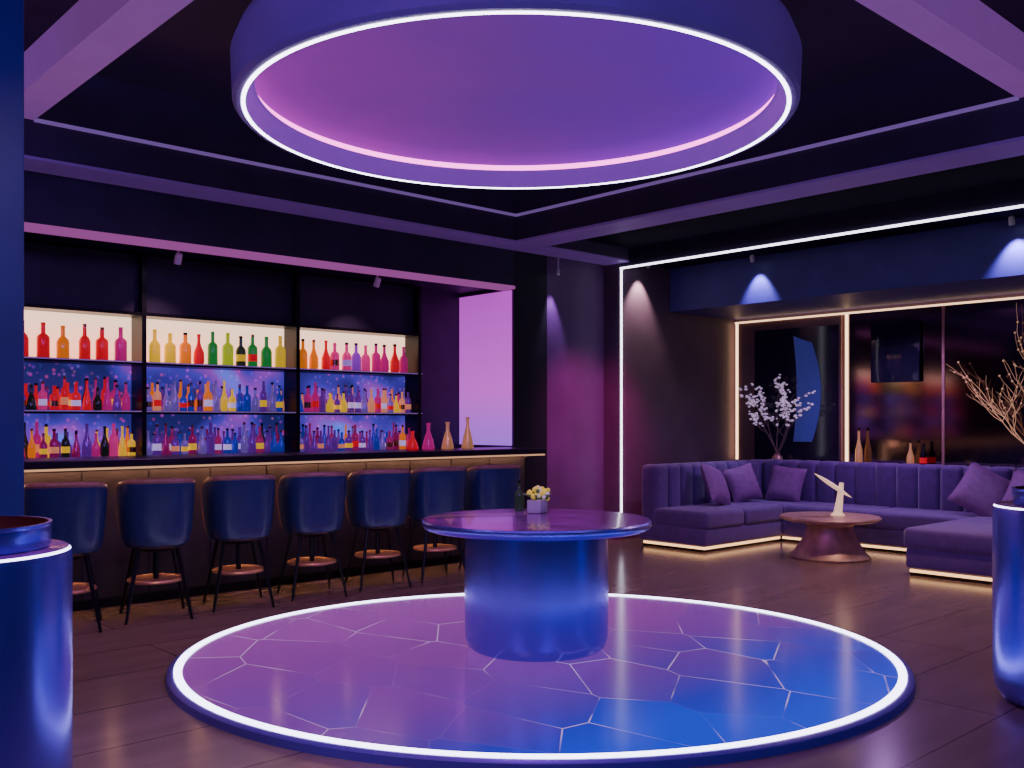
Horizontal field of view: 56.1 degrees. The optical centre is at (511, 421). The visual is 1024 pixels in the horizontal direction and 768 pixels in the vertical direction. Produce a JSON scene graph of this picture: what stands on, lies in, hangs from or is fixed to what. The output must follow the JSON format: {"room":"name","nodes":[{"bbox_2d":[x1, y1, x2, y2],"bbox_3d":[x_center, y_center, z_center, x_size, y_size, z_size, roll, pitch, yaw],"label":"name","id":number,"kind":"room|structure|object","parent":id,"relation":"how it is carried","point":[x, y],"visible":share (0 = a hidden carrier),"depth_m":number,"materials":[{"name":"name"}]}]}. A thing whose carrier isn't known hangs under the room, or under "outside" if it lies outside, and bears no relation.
{"room":"entertainment venue","nodes":[
{"label":"entertainment venue","id":0,"kind":"room"},
{"bbox_2d":[24,170,603,510],"bbox_3d":[-3.545,-0.600,8.057,11.660,4.000,1.130,0,0,-42],"label":"wall","id":1,"kind":"structure","parent":0,"point":[558,320],"depth_m":10.58,"materials":[{"name":"paint"}]},
{"bbox_2d":[173,251,182,264],"bbox_3d":[-2.862,-1.423,8.230,0.063,0.154,0.093,0,0,-42],"label":"ceiling spotlight","id":2,"kind":"object","parent":1,"relation":"attached to","point":[178,256],"visible":0.95,"depth_m":8.21,"materials":[{"name":"white metal"}]},
{"bbox_2d":[24,222,514,290],"bbox_3d":[-2.299,-1.478,8.541,6.150,0.035,0.200,0,0,-42],"label":"trim","id":3,"kind":"structure","parent":1,"relation":"attached to","point":[28,227],"depth_m":8.42,"materials":[{"name":"paint"}]},
{"bbox_2d":[373,275,380,287],"bbox_3d":[-1.351,-1.423,9.615,0.063,0.154,0.093,0,0,-42],"label":"ceiling spotlight","id":4,"kind":"object","parent":1,"relation":"attached to","point":[377,280],"visible":0.95,"depth_m":9.59,"materials":[{"name":"white metal"}]},
{"bbox_2d":[459,290,511,445],"bbox_3d":[-0.307,-0.595,10.895,0.028,1.710,0.880,0,0,-42],"label":"panel","id":5,"kind":"object","parent":1,"relation":"attached to","point":[485,320],"visible":1,"depth_m":10.87,"materials":[{"name":"purple glass"}]},
{"bbox_2d":[24,0,1023,107],"bbox_3d":[1.024,-2.650,4.804,14.400,0.100,12.100,0,0,-42],"label":"ceiling","id":6,"kind":"structure","parent":0,"point":[843,41],"depth_m":6.63,"materials":[{"name":"paint"}]},
{"bbox_2d":[230,0,801,188],"bbox_3d":[0.023,-2.208,5.881,3.360,0.775,3.360,0,0,0],"label":"pendant lamp","id":7,"kind":"object","parent":6,"relation":"hanging from","point":[479,94],"visible":1,"depth_m":5.95,"materials":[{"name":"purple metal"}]},
{"bbox_2d":[24,0,1023,264],"bbox_3d":[0.475,-2.244,3.670,11.660,0.713,10.770,0,0,-42],"label":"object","id":8,"kind":"structure","parent":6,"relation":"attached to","point":[982,62],"depth_m":7.43,"materials":[{"name":"paint"}]},
{"bbox_2d":[34,96,1018,216],"bbox_3d":[-0.020,-2.171,6.675,4.730,0.022,4.970,0,0,-42],"label":"trim","id":9,"kind":"structure","parent":8,"relation":"attached to","point":[1011,99],"depth_m":7.86,"materials":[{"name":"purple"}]},
{"bbox_2d":[556,256,559,274],"bbox_3d":[0.525,-1.778,10.899,0.042,0.223,0.049,0,0,-42],"label":"ceiling spotlight","id":10,"kind":"object","parent":8,"relation":"hanging from","point":[558,270],"visible":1,"depth_m":10.89,"materials":[{"name":"black metal"}]},
{"bbox_2d":[73,537,1023,767],"bbox_3d":[1.024,1.450,4.804,14.400,0.100,12.100,0,0,-42],"label":"floor","id":11,"kind":"structure","parent":0,"point":[125,716],"depth_m":6.10,"materials":[{"name":"brown wood"}]},
{"bbox_2d":[0,0,23,515],"bbox_3d":[-2.407,-0.600,4.033,0.500,4.000,0.600,0,0,-42],"label":"column","id":12,"kind":"structure","parent":11,"relation":"on","point":[11,11],"depth_m":3.95,"materials":[{"name":"blue paint"}]},
{"bbox_2d":[0,539,72,767],"bbox_3d":[-1.810,0.907,3.115,0.700,0.986,0.700,0,0,-42],"label":"pedestal","id":13,"kind":"object","parent":11,"relation":"on","point":[36,586],"visible":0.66,"depth_m":2.99,"materials":[{"name":"paint"}]},
{"bbox_2d":[0,515,51,554],"bbox_3d":[-1.810,0.371,3.115,0.576,0.080,0.576,0,0,-42],"label":"bowl","id":14,"kind":"object","parent":13,"relation":"on","point":[18,534],"visible":1,"depth_m":3.07,"materials":[{"name":"blue metal"}]},
{"bbox_2d":[24,482,107,632],"bbox_3d":[-3.017,0.898,6.484,0.534,1.010,0.486,0,0,-23],"label":"bar stool","id":15,"kind":"object","parent":11,"relation":"on","point":[77,510],"visible":0.63,"depth_m":6.31,"materials":[{"name":"leather"}]},
{"bbox_2d":[115,478,195,624],"bbox_3d":[-2.559,0.898,6.903,0.534,1.010,0.486,0,0,-26],"label":"bar stool","id":16,"kind":"object","parent":11,"relation":"on","point":[155,515],"visible":1,"depth_m":6.72,"materials":[{"name":"leather"}]},
{"bbox_2d":[24,241,422,456],"bbox_3d":[-2.733,-0.040,8.977,6.100,2.880,0.430,0,0,-42],"label":"bar shelf","id":17,"kind":"object","parent":11,"relation":"on","point":[69,287],"visible":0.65,"depth_m":9.00,"materials":[{"name":"black metal"}]},
{"bbox_2d":[36,322,49,356],"label":"liquor bottles","id":18,"kind":"object","parent":17,"relation":"in","point":[42,340],"depth_m":7.96,"materials":[{"name":"red glass"}]},
{"bbox_2d":[56,326,69,357],"label":"liquor bottles","id":19,"kind":"object","parent":17,"relation":"in","point":[62,343],"depth_m":8.06,"materials":[{"name":"orange glass"}]},
{"bbox_2d":[24,376,129,410],"label":"liquor bottles","id":20,"kind":"object","parent":17,"relation":"in","point":[41,400],"depth_m":8.13,"materials":[{"name":"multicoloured glass"}]},
{"bbox_2d":[24,422,135,457],"label":"liquor bottles","id":21,"kind":"object","parent":17,"relation":"in","point":[47,446],"depth_m":8.15,"materials":[{"name":"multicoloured glass"}]},
{"bbox_2d":[79,324,108,359],"label":"liquor bottles","id":22,"kind":"object","parent":17,"relation":"in","point":[101,344],"depth_m":8.26,"materials":[{"name":"red glass"}]},
{"bbox_2d":[114,327,126,360],"label":"liquor bottles","id":23,"kind":"object","parent":17,"relation":"in","point":[120,344],"depth_m":8.39,"materials":[{"name":"pink glass"}]},
{"bbox_2d":[147,379,284,411],"label":"liquor bottles","id":24,"kind":"object","parent":17,"relation":"in","point":[156,401],"depth_m":8.96,"materials":[{"name":"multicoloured glass"}]},
{"bbox_2d":[147,422,284,454],"label":"liquor bottles","id":25,"kind":"object","parent":17,"relation":"in","point":[211,444],"depth_m":8.98,"materials":[{"name":"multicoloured glass"}]},
{"bbox_2d":[149,329,285,367],"label":"liquor bottles","id":26,"kind":"object","parent":17,"relation":"in","point":[154,346],"depth_m":8.99,"materials":[{"name":"multicoloured glass"}]},
{"bbox_2d":[300,339,407,372],"label":"liquor bottles","id":27,"kind":"object","parent":17,"relation":"in","point":[355,361],"depth_m":10.03,"materials":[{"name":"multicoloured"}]},
{"bbox_2d":[300,383,410,412],"label":"liquor bottles","id":28,"kind":"object","parent":17,"relation":"in","point":[346,403],"depth_m":10.03,"materials":[{"name":"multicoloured glass"}]},
{"bbox_2d":[300,423,410,451],"label":"liquor bottles","id":29,"kind":"object","parent":17,"relation":"in","point":[353,441],"depth_m":9.99,"materials":[{"name":"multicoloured glass"}]},
{"bbox_2d":[201,475,275,612],"bbox_3d":[-2.087,0.898,7.335,0.534,1.010,0.486,0,0,-27],"label":"bar stool","id":30,"kind":"object","parent":11,"relation":"on","point":[236,509],"visible":1,"depth_m":7.15,"materials":[{"name":"leather"}]},
{"bbox_2d":[24,447,546,610],"bbox_3d":[-2.101,0.835,8.139,6.100,1.130,0.640,0,0,-42],"label":"bar counter","id":31,"kind":"object","parent":11,"relation":"on","point":[110,564],"depth_m":7.91,"materials":[{"name":"stone"}]},
{"bbox_2d":[406,431,418,449],"bbox_3d":[-0.976,0.179,9.414,0.126,0.180,0.126,0,0,-42],"label":"decanter","id":32,"kind":"object","parent":31,"relation":"on","point":[412,444],"visible":1,"depth_m":9.38,"materials":[{"name":"red glass"}]},
{"bbox_2d":[422,423,434,449],"bbox_3d":[-0.820,0.139,9.421,0.126,0.260,0.126,0,0,-42],"label":"decanter","id":33,"kind":"object","parent":31,"relation":"on","point":[428,444],"visible":1,"depth_m":9.39,"materials":[{"name":"pink glass"}]},
{"bbox_2d":[441,422,453,448],"bbox_3d":[-0.643,0.134,9.583,0.126,0.270,0.126,0,0,-42],"label":"decanter","id":34,"kind":"object","parent":31,"relation":"on","point":[447,443],"visible":0.94,"depth_m":9.55,"materials":[{"name":"orange glass"}]},
{"bbox_2d":[462,417,473,448],"bbox_3d":[-0.452,0.109,9.759,0.126,0.320,0.126,0,0,-42],"label":"decanter","id":35,"kind":"object","parent":31,"relation":"on","point":[467,443],"visible":1,"depth_m":9.72,"materials":[{"name":"orange glass"}]},
{"bbox_2d":[276,472,347,601],"bbox_3d":[-1.615,0.898,7.768,0.534,1.010,0.486,0,0,-28],"label":"bar stool","id":36,"kind":"object","parent":11,"relation":"on","point":[309,504],"visible":1,"depth_m":7.59,"materials":[{"name":"leather"}]},
{"bbox_2d":[345,469,411,591],"bbox_3d":[-1.144,0.898,8.200,0.534,1.010,0.486,0,0,-26],"label":"bar stool","id":37,"kind":"object","parent":11,"relation":"on","point":[377,500],"visible":0.99,"depth_m":8.02,"materials":[{"name":"leather"}]},
{"bbox_2d":[402,467,466,582],"bbox_3d":[-0.686,0.898,8.619,0.534,1.010,0.486,0,0,-29],"label":"bar stool","id":38,"kind":"object","parent":11,"relation":"on","point":[433,490],"visible":0.79,"depth_m":8.42,"materials":[{"name":"leather"}]},
{"bbox_2d":[459,464,520,568],"bbox_3d":[-0.200,0.898,9.065,0.534,1.010,0.486,0,0,-27],"label":"bar stool","id":39,"kind":"object","parent":11,"relation":"on","point":[487,486],"visible":0.52,"depth_m":8.85,"materials":[{"name":"leather"}]},
{"bbox_2d":[165,593,915,767],"bbox_3d":[0.151,1.374,5.741,4.231,0.052,3.839,0,0,0],"label":"platform","id":40,"kind":"structure","parent":11,"relation":"on","point":[673,683],"depth_m":4.88,"materials":[{"name":"blue"}]},
{"bbox_2d":[422,508,651,661],"bbox_3d":[0.147,0.968,5.804,1.380,0.772,1.380,0,0,0],"label":"bar table","id":41,"kind":"object","parent":40,"relation":"on","point":[536,586],"visible":0.98,"depth_m":5.42,"materials":[{"name":"blue metal"}]},
{"bbox_2d":[515,480,523,510],"bbox_3d":[0.048,0.481,6.283,0.060,0.200,0.060,0,0,-42],"label":"bottle","id":42,"kind":"object","parent":41,"relation":"on","point":[519,497],"visible":1,"depth_m":6.26,"materials":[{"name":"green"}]},
{"bbox_2d":[523,485,551,513],"bbox_3d":[0.161,0.492,6.144,0.188,0.177,0.180,0,0,30],"label":"flower vase","id":43,"kind":"object","parent":41,"relation":"on","point":[537,504],"visible":1,"depth_m":6.11,"materials":[{"name":"white ceramic"}]},
{"bbox_2d":[779,511,881,562],"bbox_3d":[3.286,1.185,9.928,1.010,0.430,1.010,0,0,-42],"label":"coffee table","id":44,"kind":"object","parent":11,"relation":"on","point":[826,538],"visible":0.99,"depth_m":9.69,"materials":[{"name":"brown metal"}]},
{"bbox_2d":[814,473,851,515],"bbox_3d":[3.329,0.749,9.960,0.400,0.440,0.140,0,0,0],"label":"sculpture","id":45,"kind":"object","parent":44,"relation":"on","point":[838,508],"visible":1,"depth_m":9.93,"materials":[{"name":"beige"}]},
{"bbox_2d":[639,459,1023,584],"bbox_3d":[4.138,0.935,9.657,2.350,0.930,5.452,0,0,-42],"label":"sectional sofa","id":46,"kind":"object","parent":11,"relation":"on","point":[940,538],"visible":0.79,"depth_m":10.61,"materials":[{"name":"purple fabric"}]},
{"bbox_2d":[700,461,730,504],"bbox_3d":[2.361,0.730,11.115,0.266,0.563,0.593,0,0,40],"label":"throw pillow","id":47,"kind":"object","parent":46,"relation":"on","point":[714,481],"visible":0.99,"depth_m":10.98,"materials":[{"name":"fabric"}]},
{"bbox_2d":[722,462,762,502],"bbox_3d":[2.776,0.740,11.550,0.515,0.498,0.219,0,0,-25],"label":"throw pillow","id":48,"kind":"object","parent":46,"relation":"on","point":[743,485],"visible":0.98,"depth_m":11.47,"materials":[{"name":"fabric"}]},
{"bbox_2d":[765,465,806,502],"bbox_3d":[3.326,0.750,11.661,0.488,0.455,0.230,0,0,34],"label":"throw pillow","id":49,"kind":"object","parent":46,"relation":"on","point":[786,483],"visible":1,"depth_m":11.59,"materials":[{"name":"fabric"}]},
{"bbox_2d":[946,460,1009,516],"bbox_3d":[4.833,0.720,9.854,0.656,0.647,0.254,0,0,33],"label":"throw pillow","id":50,"kind":"object","parent":46,"relation":"on","point":[978,490],"visible":0.84,"depth_m":9.80,"materials":[{"name":"fabric"}]},
{"bbox_2d":[1002,469,1023,500],"bbox_3d":[5.122,0.730,9.508,0.258,0.522,0.557,0,0,-35],"label":"throw pillow","id":51,"kind":"object","parent":46,"relation":"on","point":[1017,479],"visible":0.4,"depth_m":9.60,"materials":[{"name":"fabric"}]},
{"bbox_2d":[992,501,1023,706],"bbox_3d":[2.770,0.907,4.756,0.700,0.986,0.700,0,0,-42],"label":"pedestal","id":52,"kind":"object","parent":11,"relation":"on","point":[1007,516],"visible":0.95,"depth_m":4.70,"materials":[{"name":"paint"}]},
{"bbox_2d":[1011,486,1023,505],"bbox_3d":[2.770,0.371,4.756,0.525,0.080,0.525,0,0,-42],"label":"ice bucket","id":53,"kind":"object","parent":52,"relation":"on","point":[1017,491],"visible":1,"depth_m":4.77,"materials":[{"name":"blue metal"}]},
{"bbox_3d":[5.806,0.960,9.728,0.165,0.880,8.500,0,0,-43],"label":"ledge","id":54,"kind":"object","parent":11,"relation":"on","visible":0},
{"bbox_2d":[738,374,815,458],"bbox_3d":[3.356,-0.063,12.203,1.067,1.165,0.382,0,0,35],"label":"flowering branches","id":55,"kind":"object","parent":54,"relation":"on","point":[783,399],"visible":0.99,"depth_m":12.25,"materials":[{"name":"white plant"}]},
{"bbox_2d":[855,428,862,462],"bbox_3d":[4.162,0.294,11.518,0.084,0.450,0.084,0,0,-42],"label":"bottle","id":56,"kind":"object","parent":54,"relation":"on","point":[858,452],"visible":0.8,"depth_m":11.50,"materials":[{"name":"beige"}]},
{"bbox_2d":[907,441,913,463],"bbox_3d":[4.588,0.369,11.053,0.084,0.300,0.084,0,0,-42],"label":"bottle","id":57,"kind":"object","parent":54,"relation":"on","point":[910,457],"visible":0.72,"depth_m":11.03,"materials":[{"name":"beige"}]},
{"bbox_2d":[919,441,926,464],"bbox_3d":[4.689,0.369,10.943,0.082,0.300,0.082,0,0,-42],"label":"bottle","id":58,"kind":"object","parent":54,"relation":"on","point":[923,454],"visible":0.82,"depth_m":10.92,"materials":[{"name":"black glass"}]},
{"bbox_2d":[948,303,1023,443],"bbox_3d":[5.549,-0.375,9.873,0.337,1.788,2.149,0,0,-42],"label":"branches","id":59,"kind":"object","parent":54,"relation":"on","point":[1017,322],"visible":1,"depth_m":10.23,"materials":[{"name":"brown plant"}]},
{"bbox_2d":[750,254,754,261],"bbox_3d":[2.753,-1.872,10.986,0.073,0.096,0.056,0,0,-43],"label":"ceiling spotlight","id":60,"kind":"object","parent":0,"point":[752,258],"depth_m":10.96,"materials":[{"name":"black metal"}]},
{"bbox_2d":[583,155,1023,247],"bbox_3d":[4.372,-2.325,7.004,1.410,0.550,10.420,0,0,-43],"label":"ceiling beam","id":61,"kind":"structure","parent":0,"point":[1007,169],"depth_m":8.96,"materials":[{"name":"black paint"}]},
{"bbox_2d":[604,179,1023,539],"bbox_3d":[5.328,-0.600,8.884,2.540,4.000,11.900,0,0,-42],"label":"wall","id":62,"kind":"structure","parent":0,"point":[679,369],"depth_m":11.60,"materials":[{"name":"black paint"}]},
{"bbox_2d":[620,204,1023,512],"bbox_3d":[4.817,-0.367,7.560,0.022,2.935,10.440,0,0,-42],"label":"trim","id":63,"kind":"structure","parent":62,"relation":"attached to","point":[1016,206],"depth_m":10.18,"materials":[{"name":"white plastic"}]},
{"bbox_2d":[735,296,1023,464],"bbox_3d":[5.889,-0.420,9.804,0.050,1.840,8.500,0,0,-42],"label":"trim","id":64,"kind":"structure","parent":62,"relation":"attached to","point":[1022,297],"depth_m":11.74,"materials":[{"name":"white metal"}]},
{"bbox_2d":[738,298,1023,467],"bbox_3d":[5.908,-0.410,9.794,0.045,1.820,8.460,0,0,-42],"label":"mirror panel","id":65,"kind":"object","parent":62,"relation":"attached to","point":[888,416],"visible":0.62,"depth_m":11.25,"materials":[{"name":"black mirror"}]},
{"bbox_2d":[793,336,820,441],"bbox_3d":[3.719,-0.425,12.123,0.034,1.350,0.388,0,0,-42],"label":"wall art","id":66,"kind":"object","parent":65,"relation":"attached to","point":[807,369],"visible":0.94,"depth_m":12.11,"materials":[{"name":"blue"}]},
{"bbox_2d":[871,320,919,382],"bbox_3d":[4.500,-0.820,11.265,0.057,0.700,0.590,0,0,-42],"label":"wall screen","id":67,"kind":"object","parent":65,"relation":"attached to","point":[895,346],"visible":1,"depth_m":11.24,"materials":[{"name":"black"}]},
{"bbox_2d":[650,208,1023,268],"bbox_3d":[5.249,-2.260,7.889,0.800,0.680,10.540,0,0,-43],"label":"ceiling recess","id":68,"kind":"structure","parent":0,"point":[1017,213],"depth_m":9.99,"materials":[{"name":"paint"}]},
{"bbox_2d":[670,217,1023,319],"bbox_3d":[6.060,-1.990,8.632,1.400,1.220,10.540,0,0,-43],"label":"ceiling bulkhead","id":69,"kind":"object","parent":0,"point":[986,259],"depth_m":10.33,"materials":[{"name":"blue paint"}]},
{"bbox_2d":[1008,215,1014,225],"bbox_3d":[4.645,-1.872,8.922,0.073,0.096,0.056,0,0,-43],"label":"ceiling spotlight","id":70,"kind":"object","parent":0,"point":[1011,220],"depth_m":8.90,"materials":[{"name":"black metal"}]}
]}

